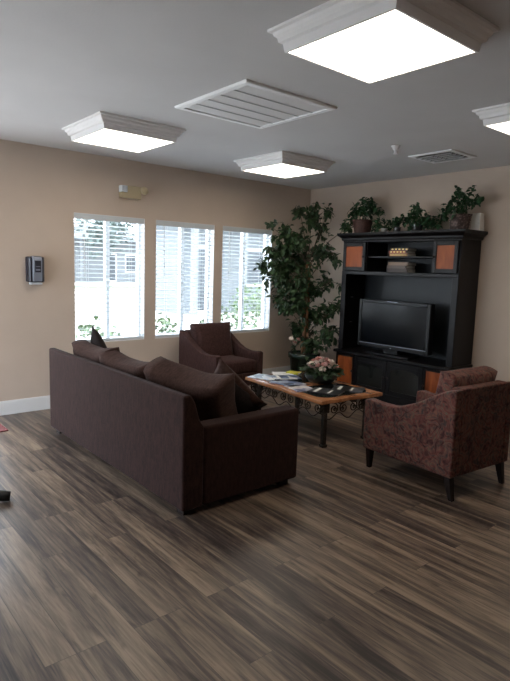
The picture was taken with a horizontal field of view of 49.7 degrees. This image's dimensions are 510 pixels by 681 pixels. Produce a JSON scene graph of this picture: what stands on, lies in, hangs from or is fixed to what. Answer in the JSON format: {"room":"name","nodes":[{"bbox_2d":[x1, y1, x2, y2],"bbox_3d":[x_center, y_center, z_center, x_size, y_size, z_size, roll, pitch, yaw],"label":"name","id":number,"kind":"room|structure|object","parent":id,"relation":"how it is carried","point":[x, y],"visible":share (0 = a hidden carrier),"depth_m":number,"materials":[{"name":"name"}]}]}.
{"room":"communal lounge","nodes":[
{"label":"communal lounge","id":0,"kind":"room"},
{"bbox_2d":[0,139,310,400],"bbox_3d":[-1.796,-0.624,5.824,6.780,2.600,0.140,-5,10,-40],"label":"wall","id":1,"kind":"structure","parent":0,"point":[42,188],"depth_m":5.64,"materials":[{"name":"beige paint"}]},
{"bbox_2d":[25,256,44,284],"bbox_3d":[-2.133,-0.682,5.362,0.164,0.276,0.112,-5,10,-40],"label":"soap dispenser","id":2,"kind":"object","parent":1,"relation":"attached to","point":[34,265],"visible":1,"depth_m":5.32,"materials":[{"name":"grey plastic"}]},
{"bbox_2d":[29,282,42,284],"bbox_3d":[-2.143,-0.558,5.391,0.105,0.022,0.084,-5,10,-40],"label":"drip tray","id":3,"kind":"object","parent":2,"relation":"on","point":[32,283],"depth_m":5.36,"materials":[{"name":"grey plastic"}]},
{"bbox_2d":[74,212,144,341],"bbox_3d":[-1.593,-0.664,5.987,0.808,1.350,0.134,-5,10,-40],"label":"window","id":4,"kind":"structure","parent":1,"relation":"in","point":[140,273],"depth_m":6.17,"materials":[{"name":"white plastic"}]},
{"bbox_2d":[74,213,143,341],"bbox_3d":[-1.571,-0.666,5.960,0.796,1.334,0.068,-5,10,-40],"label":"window blind","id":5,"kind":"object","parent":4,"relation":"attached to","point":[76,215],"visible":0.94,"depth_m":5.92,"materials":[{"name":"white plastic"}]},
{"bbox_2d":[119,185,148,199],"bbox_3d":[-1.302,-1.597,5.933,0.324,0.142,0.096,-5,10,-40],"label":"emergency light","id":6,"kind":"object","parent":1,"relation":"attached to","point":[125,191],"visible":1,"depth_m":5.91,"materials":[{"name":"beige plastic"}]},
{"bbox_2d":[0,366,290,415],"bbox_3d":[-1.783,0.606,5.926,6.500,0.137,0.016,-5,10,-40],"label":"baseboard","id":7,"kind":"structure","parent":1,"relation":"attached to","point":[8,407],"depth_m":5.52,"materials":[{"name":"white wood"}]},
{"bbox_2d":[155,220,214,338],"bbox_3d":[-0.866,-0.722,6.595,0.813,1.350,0.134,-5,10,-40],"label":"window","id":8,"kind":"structure","parent":1,"relation":"in","point":[207,278],"depth_m":6.77,"materials":[{"name":"white plastic"}]},
{"bbox_2d":[155,220,213,336],"bbox_3d":[-0.844,-0.724,6.568,0.801,1.334,0.068,-5,10,-40],"label":"window blind","id":9,"kind":"object","parent":8,"relation":"attached to","point":[158,222],"visible":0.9,"depth_m":6.52,"materials":[{"name":"white plastic"}]},
{"bbox_2d":[221,226,271,333],"bbox_3d":[-0.145,-0.779,7.198,0.822,1.350,0.134,-5,10,-40],"label":"window","id":10,"kind":"structure","parent":1,"relation":"in","point":[265,318],"depth_m":7.30,"materials":[{"name":"white plastic"}]},
{"bbox_2d":[221,226,271,331],"bbox_3d":[-0.123,-0.781,7.171,0.810,1.334,0.068,-5,10,-40],"label":"window blind","id":11,"kind":"object","parent":10,"relation":"attached to","point":[225,228],"visible":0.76,"depth_m":7.13,"materials":[{"name":"white plastic"}]},
{"bbox_2d":[0,385,509,680],"bbox_3d":[0.970,1.235,2.692,6.780,0.100,8.880,-5,10,-40],"label":"floor","id":12,"kind":"structure","parent":0,"point":[345,569],"depth_m":2.74,"materials":[{"name":"brown wood"}]},
{"bbox_2d":[0,424,8,431],"bbox_3d":[-2.612,0.791,4.810,0.750,0.010,0.460,-5,10,-40],"label":"floor mat","id":13,"kind":"object","parent":12,"relation":"on","point":[2,428],"visible":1,"depth_m":4.89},
{"bbox_2d":[0,490,10,500],"bbox_3d":[-1.859,0.649,3.296,0.542,0.728,0.541,5,8,25],"label":"pedestal table","id":14,"kind":"object","parent":12,"relation":"on","point":[4,495],"visible":1,"depth_m":3.43,"materials":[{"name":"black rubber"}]},
{"bbox_2d":[49,339,298,515],"bbox_3d":[-0.751,0.486,4.337,0.951,0.852,2.170,-5,10,-40],"label":"sofa","id":15,"kind":"object","parent":12,"relation":"on","point":[179,432],"visible":1,"depth_m":3.62,"materials":[{"name":"brown fabric"}]},
{"bbox_2d":[71,339,119,363],"bbox_3d":[-1.313,0.254,4.654,0.237,0.473,0.640,-21,21,-38],"label":"cushion","id":16,"kind":"object","parent":15,"relation":"on","point":[82,348],"depth_m":4.58,"materials":[{"name":"brown fabric"}]},
{"bbox_2d":[90,325,106,347],"bbox_3d":[-1.370,0.154,4.906,0.166,0.578,0.590,-2,9,-29],"label":"throw pillow","id":17,"kind":"object","parent":15,"relation":"on","point":[96,339],"visible":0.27,"depth_m":4.82,"materials":[{"name":"black fabric"}]},
{"bbox_2d":[99,348,149,378],"bbox_3d":[-0.936,0.335,4.234,0.642,0.473,0.245,12,28,44],"label":"cushion","id":18,"kind":"object","parent":15,"relation":"on","point":[113,358],"depth_m":4.18,"materials":[{"name":"brown fabric"}]},
{"bbox_2d":[144,357,237,420],"bbox_3d":[-0.432,0.406,3.792,0.644,0.474,0.279,11,33,28],"label":"cushion","id":19,"kind":"object","parent":15,"relation":"on","point":[212,393],"depth_m":3.62,"materials":[{"name":"brown fabric"}]},
{"bbox_2d":[215,358,262,404],"bbox_3d":[-0.168,0.384,3.944,0.247,0.558,0.567,-2,8,-26],"label":"throw pillow","id":20,"kind":"object","parent":15,"relation":"on","point":[222,367],"visible":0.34,"depth_m":3.80,"materials":[{"name":"brown fabric"}]},
{"bbox_2d":[234,382,266,413],"bbox_3d":[-0.163,0.451,3.826,0.460,0.441,0.226,-1,8,-23],"label":"throw pillow","id":21,"kind":"object","parent":15,"relation":"on","point":[243,401],"visible":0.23,"depth_m":3.75,"materials":[{"name":"black fabric"}]},
{"bbox_2d":[179,322,262,394],"bbox_3d":[-0.401,0.226,6.439,0.700,0.840,0.715,-5,10,-42],"label":"armchair","id":22,"kind":"object","parent":12,"relation":"on","point":[201,346],"visible":0.79,"depth_m":6.37,"materials":[{"name":"brown fabric"}]},
{"bbox_2d":[190,322,233,355],"bbox_3d":[-0.504,0.024,6.533,0.534,0.470,0.194,-5,-2,-42],"label":"cushion","id":23,"kind":"object","parent":22,"relation":"on","point":[213,338],"depth_m":6.44,"materials":[{"name":"brown fabric"}]},
{"bbox_2d":[221,355,256,373],"bbox_3d":[-0.364,0.277,6.403,0.541,0.161,0.561,-5,10,-42],"label":"seat cushion","id":24,"kind":"object","parent":22,"relation":"on","point":[241,364],"depth_m":6.30,"materials":[{"name":"brown fabric"}]},
{"bbox_2d":[253,202,352,370],"bbox_3d":[0.594,-0.580,7.039,1.242,2.340,0.694,3,8,9],"label":"ficus tree","id":25,"kind":"object","parent":12,"relation":"on","point":[279,273],"visible":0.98,"depth_m":6.94,"materials":[{"name":"green plant"}]},
{"bbox_2d":[289,337,299,353],"bbox_3d":[0.507,0.076,7.062,0.150,0.256,0.103,-2,8,-27],"label":"flower sprig","id":26,"kind":"object","parent":25,"relation":"on","point":[290,338],"visible":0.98,"depth_m":7.05,"materials":[{"name":"green"}]},
{"bbox_2d":[245,371,382,447],"bbox_3d":[0.516,0.622,5.208,0.734,0.432,1.153,-3,9,-34],"label":"coffee table","id":27,"kind":"object","parent":12,"relation":"on","point":[324,401],"visible":0.73,"depth_m":4.84,"materials":[{"name":"brown wood"}]},
{"bbox_2d":[248,374,274,380],"bbox_3d":[0.103,0.360,5.411,0.280,0.008,0.210,6,9,31],"label":"magazine","id":28,"kind":"object","parent":27,"relation":"on","point":[256,376],"visible":0.82,"depth_m":5.38,"materials":[{"name":"white paper"}]},
{"bbox_2d":[272,372,293,374],"bbox_3d":[0.287,0.347,5.565,0.210,0.006,0.280,1,8,-5],"label":"magazine","id":29,"kind":"object","parent":27,"relation":"on","point":[273,373],"visible":0.46,"depth_m":5.61,"materials":[{"name":"white paper"}]},
{"bbox_2d":[270,375,301,379],"bbox_3d":[0.300,0.360,5.394,0.270,0.008,0.200,0,8,-12],"label":"magazine","id":30,"kind":"object","parent":27,"relation":"on","point":[275,377],"visible":1,"depth_m":5.37,"materials":[{"name":"white paper"}]},
{"bbox_2d":[269,380,305,386],"bbox_3d":[0.308,0.400,5.169,0.280,0.006,0.210,8,10,41],"label":"magazine","id":31,"kind":"object","parent":27,"relation":"on","point":[280,382],"visible":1,"depth_m":5.17,"materials":[{"name":"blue paper"}]},
{"bbox_2d":[286,370,300,374],"bbox_3d":[0.398,0.331,5.657,0.134,0.020,0.094,6,9,30],"label":"booklet","id":32,"kind":"object","parent":27,"relation":"on","point":[290,371],"visible":0.93,"depth_m":5.62,"materials":[{"name":"yellow paper"}]},
{"bbox_2d":[284,384,311,391],"bbox_3d":[0.412,0.429,4.971,0.200,0.006,0.260,-2,8,-28],"label":"magazine","id":33,"kind":"object","parent":27,"relation":"on","point":[299,388],"visible":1,"depth_m":4.97,"materials":[{"name":"white paper"}]},
{"bbox_2d":[305,371,336,383],"bbox_3d":[0.631,0.351,5.263,0.316,0.098,0.316,-5,10,-40],"label":"bowl","id":34,"kind":"object","parent":27,"relation":"on","point":[318,377],"depth_m":5.14,"materials":[{"name":"black"}]},
{"bbox_2d":[299,356,344,383],"bbox_3d":[0.635,0.275,5.257,0.446,0.249,0.482,2,8,4],"label":"flower arrangement","id":35,"kind":"object","parent":27,"relation":"on","point":[320,370],"visible":1,"depth_m":5.15,"materials":[{"name":"pink"}]},
{"bbox_2d":[307,387,344,395],"bbox_3d":[0.629,0.448,4.868,0.280,0.008,0.210,5,8,26],"label":"magazine","id":36,"kind":"object","parent":27,"relation":"on","point":[319,390],"visible":1,"depth_m":4.85,"materials":[{"name":"black paper"}]},
{"bbox_2d":[332,385,364,392],"bbox_3d":[0.847,0.438,4.998,0.270,0.007,0.200,4,8,20],"label":"magazine","id":37,"kind":"object","parent":27,"relation":"on","point":[337,387],"visible":1,"depth_m":4.99,"materials":[{"name":"black paper"}]},
{"bbox_2d":[333,229,487,405],"bbox_3d":[1.682,-0.259,6.370,0.479,1.945,1.684,-5,10,-40],"label":"entertainment center","id":38,"kind":"object","parent":12,"relation":"on","point":[446,275],"visible":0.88,"depth_m":6.26,"materials":[{"name":"black wood"}]},
{"bbox_2d":[340,197,384,232],"bbox_3d":[1.311,-1.520,6.702,0.271,0.445,0.637,-5,10,-40],"label":"potted plant","id":39,"kind":"object","parent":38,"relation":"on","point":[359,225],"visible":0.95,"depth_m":6.64,"materials":[{"name":"green plant"}]},
{"bbox_2d":[352,219,372,232],"bbox_3d":[1.310,-1.381,6.723,0.262,0.165,0.262,-5,10,-40],"label":"basket","id":40,"kind":"object","parent":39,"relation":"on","point":[359,225],"depth_m":6.63,"materials":[{"name":"brown wicker"}]},
{"bbox_2d":[371,218,392,231],"bbox_3d":[1.505,-1.348,6.468,0.303,0.177,0.178,6,9,29],"label":"ivy plant","id":41,"kind":"object","parent":38,"relation":"on","point":[384,228],"visible":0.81,"depth_m":6.45,"materials":[{"name":"green plant"}]},
{"bbox_2d":[357,299,434,359],"bbox_3d":[1.621,-0.140,6.406,0.280,0.635,0.985,-5,10,-40],"label":"television","id":42,"kind":"object","parent":38,"relation":"on","point":[394,327],"visible":1,"depth_m":6.33,"materials":[{"name":"black plastic"}]},
{"bbox_2d":[392,213,407,230],"bbox_3d":[1.647,-1.339,6.285,0.174,0.215,0.234,-5,10,-40],"label":"ivy plant","id":43,"kind":"object","parent":38,"relation":"on","point":[397,221],"visible":0.87,"depth_m":6.26,"materials":[{"name":"green plant"}]},
{"bbox_2d":[368,256,431,258],"bbox_3d":[1.754,-0.945,6.290,0.361,0.020,0.870,-5,10,-40],"label":"shelf","id":44,"kind":"object","parent":38,"relation":"attached to","point":[369,257],"depth_m":6.22,"materials":[{"name":"black wood"}]},
{"bbox_2d":[387,268,414,272],"bbox_3d":[1.682,-0.801,6.333,0.180,0.048,0.260,-5,10,-42],"label":"book","id":45,"kind":"object","parent":38,"relation":"on","point":[388,269],"visible":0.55,"depth_m":6.26,"materials":[{"name":"white paper"}]},
{"bbox_2d":[387,265,414,268],"bbox_3d":[1.678,-0.843,6.334,0.180,0.036,0.260,-4,9,-37],"label":"book","id":46,"kind":"object","parent":45,"relation":"on","point":[388,266],"visible":0.96,"depth_m":6.25,"materials":[{"name":"white paper"}]},
{"bbox_2d":[388,262,415,265],"bbox_3d":[1.688,-0.877,6.319,0.180,0.036,0.260,-5,10,-41],"label":"book","id":47,"kind":"object","parent":46,"relation":"on","point":[389,263],"visible":0.88,"depth_m":6.24,"materials":[{"name":"white paper"}]},
{"bbox_2d":[389,253,415,255],"bbox_3d":[1.689,-0.977,6.307,0.181,0.034,0.236,-5,10,-43],"label":"book","id":48,"kind":"object","parent":38,"relation":"on","point":[390,254],"visible":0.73,"depth_m":6.24,"materials":[{"name":"white paper"}]},
{"bbox_2d":[389,251,415,253],"bbox_3d":[1.684,-1.009,6.310,0.181,0.030,0.236,-4,9,-38],"label":"book","id":49,"kind":"object","parent":48,"relation":"on","point":[410,252],"visible":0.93,"depth_m":6.24,"materials":[{"name":"white paper"}]},
{"bbox_2d":[390,248,415,250],"bbox_3d":[1.694,-1.037,6.295,0.181,0.030,0.236,-5,10,-44],"label":"book","id":50,"kind":"object","parent":49,"relation":"on","point":[391,249],"visible":0.97,"depth_m":6.22,"materials":[{"name":"white paper"}]},
{"bbox_2d":[333,347,472,370],"bbox_3d":[1.669,0.197,6.431,0.477,0.035,1.596,-5,10,-40],"label":"shelf","id":51,"kind":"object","parent":38,"relation":"on","point":[432,363],"depth_m":6.18,"materials":[{"name":"black wood"}]},
{"bbox_2d":[403,202,442,230],"bbox_3d":[1.865,-1.367,6.066,0.477,0.342,0.234,6,9,32],"label":"ivy plant","id":52,"kind":"object","parent":38,"relation":"on","point":[416,211],"visible":0.96,"depth_m":6.07,"materials":[{"name":"green plant"}]},
{"bbox_2d":[437,185,484,228],"bbox_3d":[2.134,-1.378,5.724,0.259,0.468,0.495,-5,10,-40],"label":"potted plant","id":53,"kind":"object","parent":38,"relation":"on","point":[459,219],"visible":0.95,"depth_m":5.68,"materials":[{"name":"green plant"}]},
{"bbox_2d":[448,213,472,228],"bbox_3d":[2.136,-1.228,5.750,0.242,0.165,0.242,-5,10,-40],"label":"basket","id":54,"kind":"object","parent":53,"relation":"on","point":[457,220],"depth_m":5.67,"materials":[{"name":"wicker"}]},
{"bbox_2d":[470,213,483,230],"bbox_3d":[2.329,-1.234,5.761,0.104,0.185,0.104,-5,10,-40],"label":"ceramic vase","id":55,"kind":"object","parent":38,"relation":"on","point":[477,223],"visible":0.83,"depth_m":5.73,"materials":[{"name":"white ceramic"}]},
{"bbox_2d":[363,366,509,501],"bbox_3d":[1.340,0.588,4.089,0.680,0.840,0.795,-4,9,-35],"label":"armchair","id":56,"kind":"object","parent":12,"relation":"on","point":[462,427],"visible":1,"depth_m":3.78,"materials":[{"name":"fabric"}]},
{"bbox_2d":[435,366,496,394],"bbox_3d":[1.460,0.430,3.901,0.514,0.470,0.193,-4,21,-35],"label":"cushion","id":57,"kind":"object","parent":56,"relation":"on","point":[449,380],"depth_m":3.75,"materials":[{"name":"fabric"}]},
{"bbox_2d":[0,0,509,189],"bbox_3d":[1.052,-1.451,2.339,6.780,0.120,8.880,-5,10,-40],"label":"ceiling","id":58,"kind":"structure","parent":0,"point":[63,63],"depth_m":3.40,"materials":[{"name":"white paint"}]},
{"bbox_2d":[62,111,185,152],"bbox_3d":[-1.090,-1.696,4.558,0.744,0.102,0.744,-5,10,-40],"label":"ceiling light","id":59,"kind":"object","parent":58,"relation":"attached to","point":[104,129],"visible":1,"depth_m":4.39,"materials":[{"name":"white plastic"}]},
{"bbox_2d":[75,129,170,151],"bbox_3d":[-1.091,-1.655,4.563,0.599,0.010,0.599,-5,10,-40],"label":"diffuser","id":60,"kind":"object","parent":59,"relation":"attached to","point":[133,140],"depth_m":4.49,"materials":[{"name":"white plastic"}]},
{"bbox_2d":[174,79,336,128],"bbox_3d":[-0.001,-1.608,3.811,0.800,0.016,0.800,-5,10,-40],"label":"ceiling vent","id":61,"kind":"object","parent":58,"relation":"in","point":[247,102],"visible":1,"depth_m":3.76,"materials":[{"name":"white metal"}]},
{"bbox_2d":[234,151,334,177],"bbox_3d":[0.300,-1.806,5.720,0.744,0.102,0.744,-5,10,-40],"label":"ceiling light","id":62,"kind":"object","parent":58,"relation":"attached to","point":[282,164],"visible":1,"depth_m":5.55,"materials":[{"name":"white plastic"}]},
{"bbox_2d":[245,164,321,177],"bbox_3d":[0.299,-1.765,5.725,0.599,0.010,0.599,-5,10,-40],"label":"diffuser","id":63,"kind":"object","parent":62,"relation":"attached to","point":[276,170],"depth_m":5.66,"materials":[{"name":"white plastic"}]},
{"bbox_2d":[267,0,499,83],"bbox_3d":[0.579,-1.379,2.537,0.744,0.102,0.744,-5,10,-40],"label":"ceiling light","id":64,"kind":"object","parent":58,"relation":"attached to","point":[366,41],"visible":1,"depth_m":2.42,"materials":[{"name":"white plastic"}]},
{"bbox_2d":[290,10,472,81],"bbox_3d":[0.578,-1.338,2.542,0.599,0.010,0.599,-5,10,-40],"label":"diffuser","id":65,"kind":"object","parent":64,"relation":"attached to","point":[369,45],"depth_m":2.47,"materials":[{"name":"white plastic"}]},
{"bbox_2d":[391,145,399,154],"bbox_3d":[1.240,-1.680,4.864,0.080,0.072,0.080,-5,10,-40],"label":"sprinkler","id":66,"kind":"object","parent":58,"relation":"attached to","point":[395,148],"visible":1,"depth_m":4.84,"materials":[{"name":"white metal"}]},
{"bbox_2d":[408,149,476,163],"bbox_3d":[1.776,-1.735,5.226,0.444,0.026,0.460,-5,10,-40],"label":"ceiling vent","id":67,"kind":"object","parent":58,"relation":"in","point":[448,155],"visible":1,"depth_m":5.19,"materials":[{"name":"white metal"}]},
{"bbox_2d":[472,102,509,135],"bbox_3d":[1.994,-1.489,3.700,0.744,0.102,0.744,-5,10,-40],"label":"ceiling light","id":68,"kind":"object","parent":58,"relation":"attached to","point":[496,117],"visible":1,"depth_m":3.68,"materials":[{"name":"white"}]},
{"bbox_2d":[489,122,509,133],"bbox_3d":[1.993,-1.448,3.706,0.599,0.010,0.599,-5,10,-40],"label":"diffuser","id":69,"kind":"object","parent":68,"relation":"attached to","point":[503,127],"depth_m":3.77,"materials":[{"name":"white plastic"}]},
{"bbox_2d":[308,165,509,381],"bbox_3d":[3.599,-0.297,4.589,0.140,2.600,8.740,-5,10,-40],"label":"wall","id":70,"kind":"structure","parent":0,"point":[491,341],"depth_m":5.96,"materials":[{"name":"beige paint"}]},
{"label":"outside","id":71,"kind":"structure","parent":0,"visible":0},
{"bbox_2d":[75,281,260,338],"bbox_3d":[-7.713,-2.865,33.382,100.000,0.300,110.000,-5,10,-40],"label":"ground","id":72,"kind":"structure","parent":71,"point":[123,318],"depth_m":18.27,"materials":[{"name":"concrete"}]},
{"bbox_2d":[75,315,120,338],"bbox_3d":[-2.010,0.146,6.959,0.990,0.966,1.009,-5,10,-40],"label":"shrub","id":73,"kind":"object","parent":72,"relation":"on","point":[84,328],"visible":0.09,"depth_m":6.88,"materials":[{"name":"green plant"}]},
{"bbox_2d":[74,219,134,258],"bbox_3d":[-11.620,-8.059,42.491,4.382,7.384,4.732,4,8,15],"label":"tree","id":74,"kind":"object","parent":72,"relation":"on","point":[96,222],"visible":0.4,"depth_m":41.87,"materials":[{"name":"green plant"}]},
{"bbox_2d":[74,225,135,281],"bbox_3d":[-15.597,-8.134,51.291,15.500,5.000,8.500,-5,10,-40],"label":"house","id":75,"kind":"structure","parent":72,"relation":"on","point":[128,277],"depth_m":49.37,"materials":[{"name":"white paint"}]},
{"bbox_2d":[135,311,176,333],"bbox_3d":[-1.305,0.073,7.685,0.769,0.981,0.724,3,8,8],"label":"shrub","id":76,"kind":"object","parent":72,"relation":"on","point":[162,329],"visible":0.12,"depth_m":7.61,"materials":[{"name":"green plant"}]},
{"bbox_2d":[129,223,263,316],"bbox_3d":[1.560,-3.606,22.377,12.800,4.600,3.600,-5,10,-40],"label":"house","id":77,"kind":"structure","parent":72,"relation":"on","point":[187,291],"depth_m":18.79,"materials":[{"name":"grey paint"}]},
{"bbox_2d":[199,306,250,329],"bbox_3d":[-0.531,-0.019,8.377,0.910,1.027,0.895,-5,10,-40],"label":"shrub","id":78,"kind":"object","parent":72,"relation":"on","point":[222,307],"visible":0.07,"depth_m":8.38,"materials":[{"name":"green plant"}]},
{"bbox_2d":[226,283,261,328],"bbox_3d":[-0.023,-0.600,11.783,1.288,1.308,1.301,-5,10,-40],"label":"shrub","id":79,"kind":"object","parent":72,"relation":"on","point":[257,298],"visible":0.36,"depth_m":11.63,"materials":[{"name":"green plant"}]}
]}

